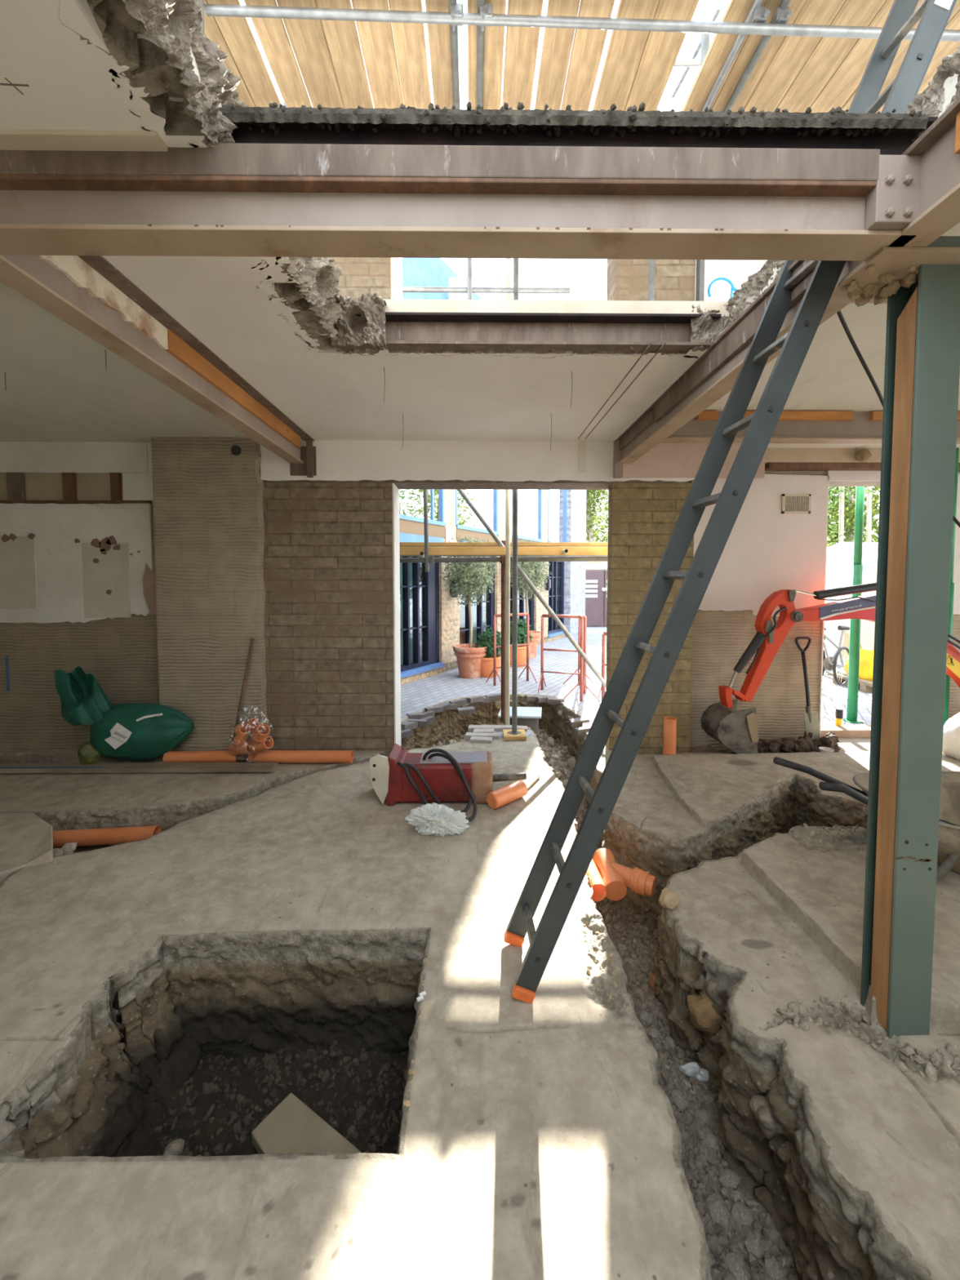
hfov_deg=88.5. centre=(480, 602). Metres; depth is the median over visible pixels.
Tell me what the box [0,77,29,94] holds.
trim
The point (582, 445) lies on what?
trim
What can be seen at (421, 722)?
paver
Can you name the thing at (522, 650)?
pot
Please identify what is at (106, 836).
drain pipe
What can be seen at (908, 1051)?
rubble
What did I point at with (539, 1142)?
floor
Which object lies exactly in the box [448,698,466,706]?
paver
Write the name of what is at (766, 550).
wall
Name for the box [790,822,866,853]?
rubble
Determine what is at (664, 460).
wall
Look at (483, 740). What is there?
paver
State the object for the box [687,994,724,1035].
boulder
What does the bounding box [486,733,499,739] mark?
paver
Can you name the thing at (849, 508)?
tree
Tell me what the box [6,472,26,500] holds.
timber noggin
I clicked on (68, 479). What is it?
timber noggin
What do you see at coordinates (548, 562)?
curtain
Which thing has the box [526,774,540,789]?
stick
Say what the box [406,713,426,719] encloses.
paver
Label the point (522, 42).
board
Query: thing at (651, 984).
stone
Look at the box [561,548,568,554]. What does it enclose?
tube
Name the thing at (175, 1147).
stone
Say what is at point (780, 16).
coupler
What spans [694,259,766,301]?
wall
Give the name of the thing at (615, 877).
junction
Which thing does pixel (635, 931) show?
rubble
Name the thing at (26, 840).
slab
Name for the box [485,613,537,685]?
frame
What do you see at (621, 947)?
stone
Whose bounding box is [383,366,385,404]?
hanging wire
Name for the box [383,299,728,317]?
trim
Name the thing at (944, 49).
board
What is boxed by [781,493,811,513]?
air vent
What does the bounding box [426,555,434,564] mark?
coupler
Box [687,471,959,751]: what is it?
wall
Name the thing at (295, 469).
trim
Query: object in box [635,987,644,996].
stone
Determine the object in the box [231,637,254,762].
broom
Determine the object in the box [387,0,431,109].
board
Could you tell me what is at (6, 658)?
trim blue line
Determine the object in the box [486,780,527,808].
pipe offcut
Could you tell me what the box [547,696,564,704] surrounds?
paver
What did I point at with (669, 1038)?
stone
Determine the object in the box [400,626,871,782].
ground
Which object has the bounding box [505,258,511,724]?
tube
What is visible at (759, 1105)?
boulder
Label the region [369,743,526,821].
tool bag
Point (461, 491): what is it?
brace
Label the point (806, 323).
bolt
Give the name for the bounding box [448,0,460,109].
tube
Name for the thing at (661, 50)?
board
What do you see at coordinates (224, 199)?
steel beam
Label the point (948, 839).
tray
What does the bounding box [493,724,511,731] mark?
paver
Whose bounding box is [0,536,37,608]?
plaster patch
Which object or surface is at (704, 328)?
ceiling
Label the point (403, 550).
board
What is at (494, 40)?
board
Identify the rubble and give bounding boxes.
[40,842,76,864]
[430,709,576,787]
[574,804,659,968]
[582,913,626,1019]
[766,995,959,1081]
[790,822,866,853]
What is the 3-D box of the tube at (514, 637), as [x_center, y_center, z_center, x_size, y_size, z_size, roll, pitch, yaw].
[0.328,-1.843,4.540,0.047,6.155,0.048,0,3,-1]
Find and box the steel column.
[828,235,959,1038]
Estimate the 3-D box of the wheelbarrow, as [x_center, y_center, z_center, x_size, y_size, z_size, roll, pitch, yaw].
[2.473,1.108,2.467,1.756,0.550,0.718,0,3,-1]
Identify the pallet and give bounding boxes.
[827,671,872,693]
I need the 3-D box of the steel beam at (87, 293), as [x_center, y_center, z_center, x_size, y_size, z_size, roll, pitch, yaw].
[-1.480,-1.206,2.812,0.205,0.196,2.676,0,3,-1]
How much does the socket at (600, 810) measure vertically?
0.020 m
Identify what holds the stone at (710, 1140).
on the gravel at (706, 1166)
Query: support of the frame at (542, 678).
on the ground
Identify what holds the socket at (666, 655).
attached to the ladder
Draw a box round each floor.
[0,693,959,1279]
[637,750,809,754]
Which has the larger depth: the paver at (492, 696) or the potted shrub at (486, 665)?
the potted shrub at (486, 665)
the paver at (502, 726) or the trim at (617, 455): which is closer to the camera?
the trim at (617, 455)
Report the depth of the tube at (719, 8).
4.52 m
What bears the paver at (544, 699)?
on the ground
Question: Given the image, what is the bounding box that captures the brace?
[456,488,606,688]
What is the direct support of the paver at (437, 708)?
on the ground
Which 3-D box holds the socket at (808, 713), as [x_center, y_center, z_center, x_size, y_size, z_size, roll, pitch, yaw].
[3.011,1.023,4.517,0.049,0.154,0.047,0,3,-1]
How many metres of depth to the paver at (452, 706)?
5.97 m
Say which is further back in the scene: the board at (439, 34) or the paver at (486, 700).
the paver at (486, 700)
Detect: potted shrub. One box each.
[474,626,501,677]
[510,617,533,666]
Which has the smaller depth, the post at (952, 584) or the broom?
the broom
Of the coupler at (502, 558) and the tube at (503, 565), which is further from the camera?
the tube at (503, 565)
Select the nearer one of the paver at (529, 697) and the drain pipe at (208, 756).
the drain pipe at (208, 756)
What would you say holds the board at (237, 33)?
on the tube at (211, 10)
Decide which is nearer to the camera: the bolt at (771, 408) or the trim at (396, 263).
the bolt at (771, 408)
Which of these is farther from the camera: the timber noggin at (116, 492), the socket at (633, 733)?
the timber noggin at (116, 492)
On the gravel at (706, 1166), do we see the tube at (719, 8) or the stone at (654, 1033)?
the stone at (654, 1033)
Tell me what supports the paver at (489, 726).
on the ground
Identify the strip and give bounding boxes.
[0,0,389,440]
[0,128,167,151]
[0,500,151,503]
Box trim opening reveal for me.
[818,480,829,732]
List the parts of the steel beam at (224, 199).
plate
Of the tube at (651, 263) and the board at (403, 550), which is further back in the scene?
the board at (403, 550)
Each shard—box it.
[416,995,423,1001]
[418,991,426,995]
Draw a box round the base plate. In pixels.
[506,730,521,734]
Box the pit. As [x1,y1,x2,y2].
[0,928,431,1162]
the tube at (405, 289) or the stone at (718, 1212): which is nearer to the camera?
the stone at (718, 1212)
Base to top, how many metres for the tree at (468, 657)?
2.150 m
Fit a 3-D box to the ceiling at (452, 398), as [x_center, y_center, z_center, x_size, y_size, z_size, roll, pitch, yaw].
[3.034,-1.328,0.944,7.911,0.238,7.150,0,3,-1]
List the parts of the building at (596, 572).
pane, door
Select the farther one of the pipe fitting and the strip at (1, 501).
the strip at (1, 501)
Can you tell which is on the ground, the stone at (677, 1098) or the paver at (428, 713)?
the paver at (428, 713)
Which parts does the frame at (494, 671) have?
rail, rail, rail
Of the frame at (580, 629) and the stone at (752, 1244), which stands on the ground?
the frame at (580, 629)
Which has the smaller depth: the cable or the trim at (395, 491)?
the cable
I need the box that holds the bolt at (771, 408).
[768,405,774,412]
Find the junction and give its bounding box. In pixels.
[592,848,656,900]
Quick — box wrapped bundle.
[942,712,959,759]
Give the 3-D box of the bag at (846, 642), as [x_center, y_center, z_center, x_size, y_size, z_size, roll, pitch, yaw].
[6.069,0.653,7.593,0.718,0.904,0.723,0,3,-1]
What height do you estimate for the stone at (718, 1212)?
0.058 m
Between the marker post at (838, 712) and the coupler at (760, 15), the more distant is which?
the marker post at (838, 712)
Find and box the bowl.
[818,746,834,752]
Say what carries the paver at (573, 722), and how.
on the ground
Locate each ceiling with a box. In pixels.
[0,281,302,442]
[58,0,959,448]
[682,304,732,359]
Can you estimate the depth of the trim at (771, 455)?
4.39 m
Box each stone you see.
[163,1138,184,1155]
[618,943,626,951]
[624,957,635,968]
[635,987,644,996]
[638,1010,653,1025]
[646,1027,661,1039]
[648,973,657,991]
[657,1058,660,1068]
[658,887,679,909]
[665,1035,675,1047]
[671,1089,685,1112]
[697,1109,711,1122]
[702,1133,718,1147]
[705,1193,730,1229]
[718,1168,741,1188]
[724,1252,751,1279]
[731,1200,753,1226]
[744,1233,764,1260]
[764,1255,783,1279]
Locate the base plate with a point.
(509, 732)
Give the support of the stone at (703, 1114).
on the gravel at (706, 1166)
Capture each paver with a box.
[400,721,417,730]
[400,728,413,738]
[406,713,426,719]
[408,719,426,727]
[417,715,435,727]
[421,711,435,717]
[424,706,443,713]
[433,701,450,713]
[440,702,457,710]
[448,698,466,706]
[456,706,475,715]
[465,732,486,741]
[466,696,483,702]
[467,724,488,732]
[470,736,492,743]
[473,728,494,733]
[477,696,493,702]
[481,724,501,731]
[485,693,501,700]
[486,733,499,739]
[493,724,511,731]
[516,725,527,731]
[526,694,542,701]
[537,696,552,702]
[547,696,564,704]
[568,716,589,727]
[573,725,591,735]
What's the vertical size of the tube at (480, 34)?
0.047 m
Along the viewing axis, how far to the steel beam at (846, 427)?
3.44 m
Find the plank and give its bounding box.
[0,762,278,773]
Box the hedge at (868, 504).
[823,486,877,653]
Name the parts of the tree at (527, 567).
pot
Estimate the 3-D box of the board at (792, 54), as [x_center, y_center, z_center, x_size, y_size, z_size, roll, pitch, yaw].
[2.111,-3.624,2.094,0.244,0.038,3.913,0,3,-1]
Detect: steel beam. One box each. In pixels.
[0,142,921,261]
[0,254,314,463]
[333,311,721,352]
[616,96,959,463]
[660,410,959,444]
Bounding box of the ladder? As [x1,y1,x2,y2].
[503,0,956,1003]
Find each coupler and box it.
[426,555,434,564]
[449,3,463,31]
[480,3,493,31]
[499,555,505,563]
[749,6,769,22]
[771,6,791,23]
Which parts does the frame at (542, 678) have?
rail, rail, rail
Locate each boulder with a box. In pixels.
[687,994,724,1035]
[704,978,723,1006]
[749,1094,784,1138]
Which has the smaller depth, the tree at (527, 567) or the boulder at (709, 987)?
the boulder at (709, 987)
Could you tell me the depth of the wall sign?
8.03 m
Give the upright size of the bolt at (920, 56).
0.020 m
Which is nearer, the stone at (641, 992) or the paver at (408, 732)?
the stone at (641, 992)
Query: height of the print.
0.090 m
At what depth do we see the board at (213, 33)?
3.27 m
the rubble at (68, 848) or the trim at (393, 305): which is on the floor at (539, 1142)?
the rubble at (68, 848)
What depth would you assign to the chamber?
5.57 m
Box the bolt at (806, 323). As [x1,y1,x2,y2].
[804,320,810,327]
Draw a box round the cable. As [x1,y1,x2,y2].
[836,310,959,527]
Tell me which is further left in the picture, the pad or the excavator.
the pad
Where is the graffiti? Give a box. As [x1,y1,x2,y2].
[707,277,737,297]
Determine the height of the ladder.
4.077 m
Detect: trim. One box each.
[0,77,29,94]
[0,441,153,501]
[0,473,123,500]
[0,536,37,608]
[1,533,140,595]
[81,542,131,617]
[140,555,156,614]
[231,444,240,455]
[289,446,316,475]
[306,440,313,477]
[362,480,682,489]
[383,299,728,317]
[390,257,402,299]
[391,483,400,746]
[577,342,652,439]
[578,441,586,472]
[584,342,666,439]
[613,440,622,478]
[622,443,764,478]
[764,448,959,463]
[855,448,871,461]
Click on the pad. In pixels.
(507, 736)
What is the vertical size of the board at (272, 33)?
0.038 m
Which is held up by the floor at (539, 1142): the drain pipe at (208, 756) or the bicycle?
the drain pipe at (208, 756)
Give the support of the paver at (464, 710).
on the ground
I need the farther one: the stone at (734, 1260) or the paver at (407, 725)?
the paver at (407, 725)
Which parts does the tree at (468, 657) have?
pot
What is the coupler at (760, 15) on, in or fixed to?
attached to the tube at (211, 10)
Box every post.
[835,708,843,726]
[842,486,864,723]
[943,447,959,724]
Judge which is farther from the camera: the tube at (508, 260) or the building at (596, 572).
the building at (596, 572)
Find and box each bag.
[404,802,469,836]
[840,630,862,659]
[843,648,874,680]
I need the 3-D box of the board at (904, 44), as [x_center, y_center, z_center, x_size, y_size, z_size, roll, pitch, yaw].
[2.838,-3.624,2.096,0.244,0.038,3.925,0,3,-1]
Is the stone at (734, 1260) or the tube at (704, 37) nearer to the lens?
the stone at (734, 1260)
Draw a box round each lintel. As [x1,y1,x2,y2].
[260,440,694,482]
[764,462,959,471]
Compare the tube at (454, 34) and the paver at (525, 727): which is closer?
the tube at (454, 34)
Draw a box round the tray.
[856,773,959,872]
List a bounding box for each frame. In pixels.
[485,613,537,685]
[537,613,586,693]
[563,612,599,701]
[597,631,606,700]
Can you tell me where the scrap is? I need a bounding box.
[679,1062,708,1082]
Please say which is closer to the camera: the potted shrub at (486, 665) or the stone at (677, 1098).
the stone at (677, 1098)
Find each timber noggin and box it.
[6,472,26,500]
[62,472,77,500]
[109,472,122,500]
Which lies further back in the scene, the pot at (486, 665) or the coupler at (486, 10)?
the pot at (486, 665)
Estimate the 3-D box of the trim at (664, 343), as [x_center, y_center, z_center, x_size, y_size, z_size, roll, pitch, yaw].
[0.895,-1.325,3.270,0.007,0.004,1.679,0,3,-1]
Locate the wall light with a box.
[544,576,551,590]
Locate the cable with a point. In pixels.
(839, 313)
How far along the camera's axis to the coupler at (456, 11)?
2.97 m
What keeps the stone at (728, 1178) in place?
on the gravel at (706, 1166)
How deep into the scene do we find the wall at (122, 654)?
4.31 m
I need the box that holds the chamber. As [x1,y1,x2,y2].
[497,706,542,741]
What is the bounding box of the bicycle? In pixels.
[822,625,849,685]
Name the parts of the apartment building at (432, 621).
pane, sill, pane, glazed door, pane, glazed door, sill, pane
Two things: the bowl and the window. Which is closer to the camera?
the bowl
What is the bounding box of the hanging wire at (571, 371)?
[570,371,572,407]
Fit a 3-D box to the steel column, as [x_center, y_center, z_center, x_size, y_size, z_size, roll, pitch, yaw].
[1.339,0.174,1.639,0.321,2.594,0.275,0,3,-1]
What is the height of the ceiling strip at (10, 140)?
0.012 m
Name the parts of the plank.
blue strip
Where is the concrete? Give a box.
[727,45,959,325]
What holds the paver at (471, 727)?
on the ground
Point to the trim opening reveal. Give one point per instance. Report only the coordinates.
(822, 621)
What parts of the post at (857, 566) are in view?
plate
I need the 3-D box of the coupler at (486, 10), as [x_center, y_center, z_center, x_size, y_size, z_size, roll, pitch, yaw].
[0.039,-3.576,2.996,0.080,0.085,0.116,0,3,-1]
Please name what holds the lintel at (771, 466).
attached to the wall at (719, 639)
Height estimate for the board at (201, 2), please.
3.400 m
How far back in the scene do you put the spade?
4.50 m
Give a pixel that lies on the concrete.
(926, 101)
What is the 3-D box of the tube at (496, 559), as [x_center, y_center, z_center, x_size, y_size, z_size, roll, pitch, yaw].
[0.291,-0.452,5.138,2.799,0.071,0.052,0,3,-1]
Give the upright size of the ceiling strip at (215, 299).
0.233 m
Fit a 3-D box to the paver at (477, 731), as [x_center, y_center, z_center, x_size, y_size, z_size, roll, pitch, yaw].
[0.037,1.269,4.798,0.201,0.067,0.101,0,3,4]
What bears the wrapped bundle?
on the floor at (539, 1142)
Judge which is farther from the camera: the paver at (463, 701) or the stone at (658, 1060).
the paver at (463, 701)
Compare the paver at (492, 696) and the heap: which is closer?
the heap
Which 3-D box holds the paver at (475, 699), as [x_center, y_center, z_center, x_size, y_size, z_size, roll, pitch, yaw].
[-0.064,1.212,6.184,0.202,0.076,0.105,-2,3,-36]
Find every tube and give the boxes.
[204,4,959,41]
[400,555,607,556]
[400,556,607,562]
[402,286,570,293]
[422,488,429,572]
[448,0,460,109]
[466,63,472,299]
[476,0,484,109]
[501,540,505,722]
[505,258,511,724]
[511,258,518,733]
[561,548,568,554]
[648,106,657,300]
[671,4,722,97]
[673,58,700,66]
[695,32,709,301]
[700,0,763,111]
[723,0,791,111]
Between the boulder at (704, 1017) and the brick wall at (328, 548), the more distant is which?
the brick wall at (328, 548)
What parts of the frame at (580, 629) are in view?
rail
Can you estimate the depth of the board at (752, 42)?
3.36 m
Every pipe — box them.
[52,825,160,848]
[162,750,236,762]
[248,750,353,763]
[586,858,607,902]
[662,716,676,755]
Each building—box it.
[280,99,586,684]
[585,561,607,626]
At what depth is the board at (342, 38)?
3.31 m
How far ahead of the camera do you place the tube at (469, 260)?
4.59 m
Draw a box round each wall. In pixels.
[0,501,159,749]
[262,257,695,756]
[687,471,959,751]
[693,471,959,616]
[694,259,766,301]
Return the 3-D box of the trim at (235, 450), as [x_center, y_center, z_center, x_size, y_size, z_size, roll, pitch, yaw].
[-2.011,-1.256,4.060,0.084,0.084,0.008,0,3,-1]
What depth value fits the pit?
2.05 m
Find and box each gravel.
[155,1040,407,1156]
[615,937,796,1279]
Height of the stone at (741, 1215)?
0.056 m
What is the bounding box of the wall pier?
[151,436,267,755]
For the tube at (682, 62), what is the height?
0.047 m
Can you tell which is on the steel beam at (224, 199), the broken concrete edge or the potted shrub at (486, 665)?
the broken concrete edge
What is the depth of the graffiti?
4.20 m
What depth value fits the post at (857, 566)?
5.13 m
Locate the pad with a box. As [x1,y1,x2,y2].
[502,728,526,740]
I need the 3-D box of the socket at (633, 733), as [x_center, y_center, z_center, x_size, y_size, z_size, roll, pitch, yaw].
[0.530,0.450,1.699,0.020,0.020,0.004,0,3,-1]
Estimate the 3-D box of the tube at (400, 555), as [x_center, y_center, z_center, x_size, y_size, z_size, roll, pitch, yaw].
[0.289,-0.523,5.304,2.798,0.047,0.048,0,3,-1]
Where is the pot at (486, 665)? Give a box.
[480,655,501,677]
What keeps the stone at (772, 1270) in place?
on the gravel at (706, 1166)
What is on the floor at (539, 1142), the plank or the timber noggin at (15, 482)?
the plank
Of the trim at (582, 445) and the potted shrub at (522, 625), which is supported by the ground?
the potted shrub at (522, 625)
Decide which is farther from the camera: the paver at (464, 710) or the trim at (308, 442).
the paver at (464, 710)
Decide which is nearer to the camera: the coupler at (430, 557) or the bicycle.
the coupler at (430, 557)
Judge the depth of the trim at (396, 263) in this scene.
4.14 m
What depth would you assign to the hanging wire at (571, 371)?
2.77 m
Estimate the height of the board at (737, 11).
0.038 m
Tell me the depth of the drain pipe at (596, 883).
2.63 m
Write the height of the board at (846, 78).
0.038 m
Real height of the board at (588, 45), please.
0.038 m
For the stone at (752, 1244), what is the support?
on the gravel at (706, 1166)
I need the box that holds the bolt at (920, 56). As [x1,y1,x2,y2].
[916,53,924,60]
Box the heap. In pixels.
[757,731,840,752]
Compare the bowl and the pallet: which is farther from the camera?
the pallet
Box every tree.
[440,535,497,678]
[510,538,551,658]
[586,489,608,542]
[826,486,879,546]
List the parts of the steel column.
cap plate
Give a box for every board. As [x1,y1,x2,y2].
[196,0,204,35]
[204,0,256,106]
[206,0,283,106]
[244,0,312,107]
[275,0,345,108]
[315,0,373,108]
[351,0,403,108]
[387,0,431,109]
[399,542,608,546]
[399,546,608,555]
[425,0,453,109]
[466,0,506,109]
[502,0,543,110]
[534,0,580,110]
[560,0,614,111]
[592,0,659,111]
[624,0,698,111]
[681,0,766,111]
[711,0,804,111]
[743,0,845,111]
[773,0,885,112]
[810,0,924,112]
[841,0,959,112]
[875,8,959,113]
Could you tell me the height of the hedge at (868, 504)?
5.374 m
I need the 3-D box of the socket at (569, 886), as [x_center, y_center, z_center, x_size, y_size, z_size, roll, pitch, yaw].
[0.313,0.996,1.733,0.020,0.020,0.004,0,3,-1]
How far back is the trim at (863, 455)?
4.34 m
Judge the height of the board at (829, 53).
0.038 m
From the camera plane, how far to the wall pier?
4.12 m
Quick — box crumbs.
[398,949,428,1136]
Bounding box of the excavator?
[700,582,959,753]
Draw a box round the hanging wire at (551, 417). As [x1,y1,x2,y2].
[550,417,551,450]
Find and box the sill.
[820,724,871,737]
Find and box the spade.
[795,636,820,742]
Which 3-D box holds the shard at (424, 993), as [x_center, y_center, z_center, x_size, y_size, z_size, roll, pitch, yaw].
[-0.207,1.412,1.779,0.023,0.006,0.012,-2,3,-32]
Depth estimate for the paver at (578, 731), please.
4.87 m
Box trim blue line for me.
[4,656,9,691]
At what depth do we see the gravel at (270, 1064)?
1.87 m
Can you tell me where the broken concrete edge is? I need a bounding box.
[218,102,937,155]
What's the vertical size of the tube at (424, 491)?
1.826 m
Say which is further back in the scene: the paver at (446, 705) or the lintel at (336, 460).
the paver at (446, 705)
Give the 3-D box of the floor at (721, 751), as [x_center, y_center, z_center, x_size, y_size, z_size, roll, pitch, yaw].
[2.120,1.430,4.481,1.573,0.294,0.488,0,3,-1]
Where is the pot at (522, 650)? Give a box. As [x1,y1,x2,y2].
[510,644,530,666]
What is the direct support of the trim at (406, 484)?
attached to the lintel at (336, 460)
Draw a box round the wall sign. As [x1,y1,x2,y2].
[449,577,458,597]
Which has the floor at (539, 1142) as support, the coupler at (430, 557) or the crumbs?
the crumbs
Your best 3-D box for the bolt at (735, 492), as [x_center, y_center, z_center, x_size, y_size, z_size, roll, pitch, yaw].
[0.855,-0.368,1.648,0.020,0.020,0.004,0,3,-1]
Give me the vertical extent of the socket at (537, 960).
0.020 m
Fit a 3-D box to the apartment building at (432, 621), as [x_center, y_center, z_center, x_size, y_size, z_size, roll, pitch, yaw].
[-1.193,-2.288,10.115,3.620,6.600,10.373,2,3,30]
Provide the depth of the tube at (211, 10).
3.00 m
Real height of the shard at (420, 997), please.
0.006 m
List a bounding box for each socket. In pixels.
[534,957,540,963]
[566,883,572,888]
[598,808,604,813]
[631,730,636,736]
[663,652,670,657]
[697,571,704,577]
[804,706,811,722]
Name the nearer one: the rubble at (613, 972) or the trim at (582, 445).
the rubble at (613, 972)
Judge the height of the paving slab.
0.064 m
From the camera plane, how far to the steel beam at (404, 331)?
2.52 m
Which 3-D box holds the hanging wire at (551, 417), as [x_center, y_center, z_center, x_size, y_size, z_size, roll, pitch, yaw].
[0.502,-1.205,3.480,0.009,0.260,0.003,0,3,-1]
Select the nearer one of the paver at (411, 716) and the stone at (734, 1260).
the stone at (734, 1260)
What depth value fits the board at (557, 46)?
3.31 m
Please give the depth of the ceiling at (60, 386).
3.12 m
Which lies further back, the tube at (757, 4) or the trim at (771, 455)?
the trim at (771, 455)
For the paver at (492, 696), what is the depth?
6.28 m
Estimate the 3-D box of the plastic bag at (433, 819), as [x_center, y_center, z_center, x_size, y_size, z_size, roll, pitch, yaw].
[-0.255,1.291,2.913,0.380,0.197,0.191,-1,3,-11]
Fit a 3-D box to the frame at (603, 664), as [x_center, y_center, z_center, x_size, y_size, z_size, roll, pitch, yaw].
[1.678,0.781,5.962,0.410,0.867,0.450,0,3,-1]
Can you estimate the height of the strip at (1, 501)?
0.020 m
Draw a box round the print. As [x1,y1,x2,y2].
[111,731,126,742]
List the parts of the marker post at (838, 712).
post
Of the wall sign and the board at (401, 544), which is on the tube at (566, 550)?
the board at (401, 544)
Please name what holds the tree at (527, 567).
on the ground
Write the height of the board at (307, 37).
0.038 m
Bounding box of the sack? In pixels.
[54,666,194,764]
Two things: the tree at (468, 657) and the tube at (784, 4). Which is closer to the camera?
the tube at (784, 4)
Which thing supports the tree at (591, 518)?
on the ground
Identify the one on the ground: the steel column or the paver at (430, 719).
the paver at (430, 719)
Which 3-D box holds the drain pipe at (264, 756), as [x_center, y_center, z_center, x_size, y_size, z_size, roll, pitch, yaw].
[-1.456,1.254,4.020,0.828,0.100,0.100,0,3,1]
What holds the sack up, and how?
on the floor at (539, 1142)
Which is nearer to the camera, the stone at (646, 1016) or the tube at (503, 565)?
the stone at (646, 1016)
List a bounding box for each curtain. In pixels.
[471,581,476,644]
[547,561,548,630]
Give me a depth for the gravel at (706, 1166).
1.72 m
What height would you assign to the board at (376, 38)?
0.038 m
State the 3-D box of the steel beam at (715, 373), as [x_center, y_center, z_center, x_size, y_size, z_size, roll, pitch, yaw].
[1.240,-1.144,1.317,0.138,0.215,5.715,0,3,-1]
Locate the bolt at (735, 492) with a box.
[733,489,738,495]
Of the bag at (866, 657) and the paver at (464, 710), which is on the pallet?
the bag at (866, 657)
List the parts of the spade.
blade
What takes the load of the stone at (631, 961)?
on the gravel at (706, 1166)
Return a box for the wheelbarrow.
[773,756,959,881]
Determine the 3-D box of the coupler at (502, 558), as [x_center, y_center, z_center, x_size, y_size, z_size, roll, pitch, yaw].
[0.251,-0.444,5.079,0.088,0.089,0.116,0,3,-1]
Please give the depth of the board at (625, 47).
3.31 m
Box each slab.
[0,813,53,884]
[251,1093,361,1154]
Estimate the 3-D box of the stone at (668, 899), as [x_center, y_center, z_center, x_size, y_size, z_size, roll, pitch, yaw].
[0.875,1.360,2.268,0.095,0.079,0.090,0,3,-1]

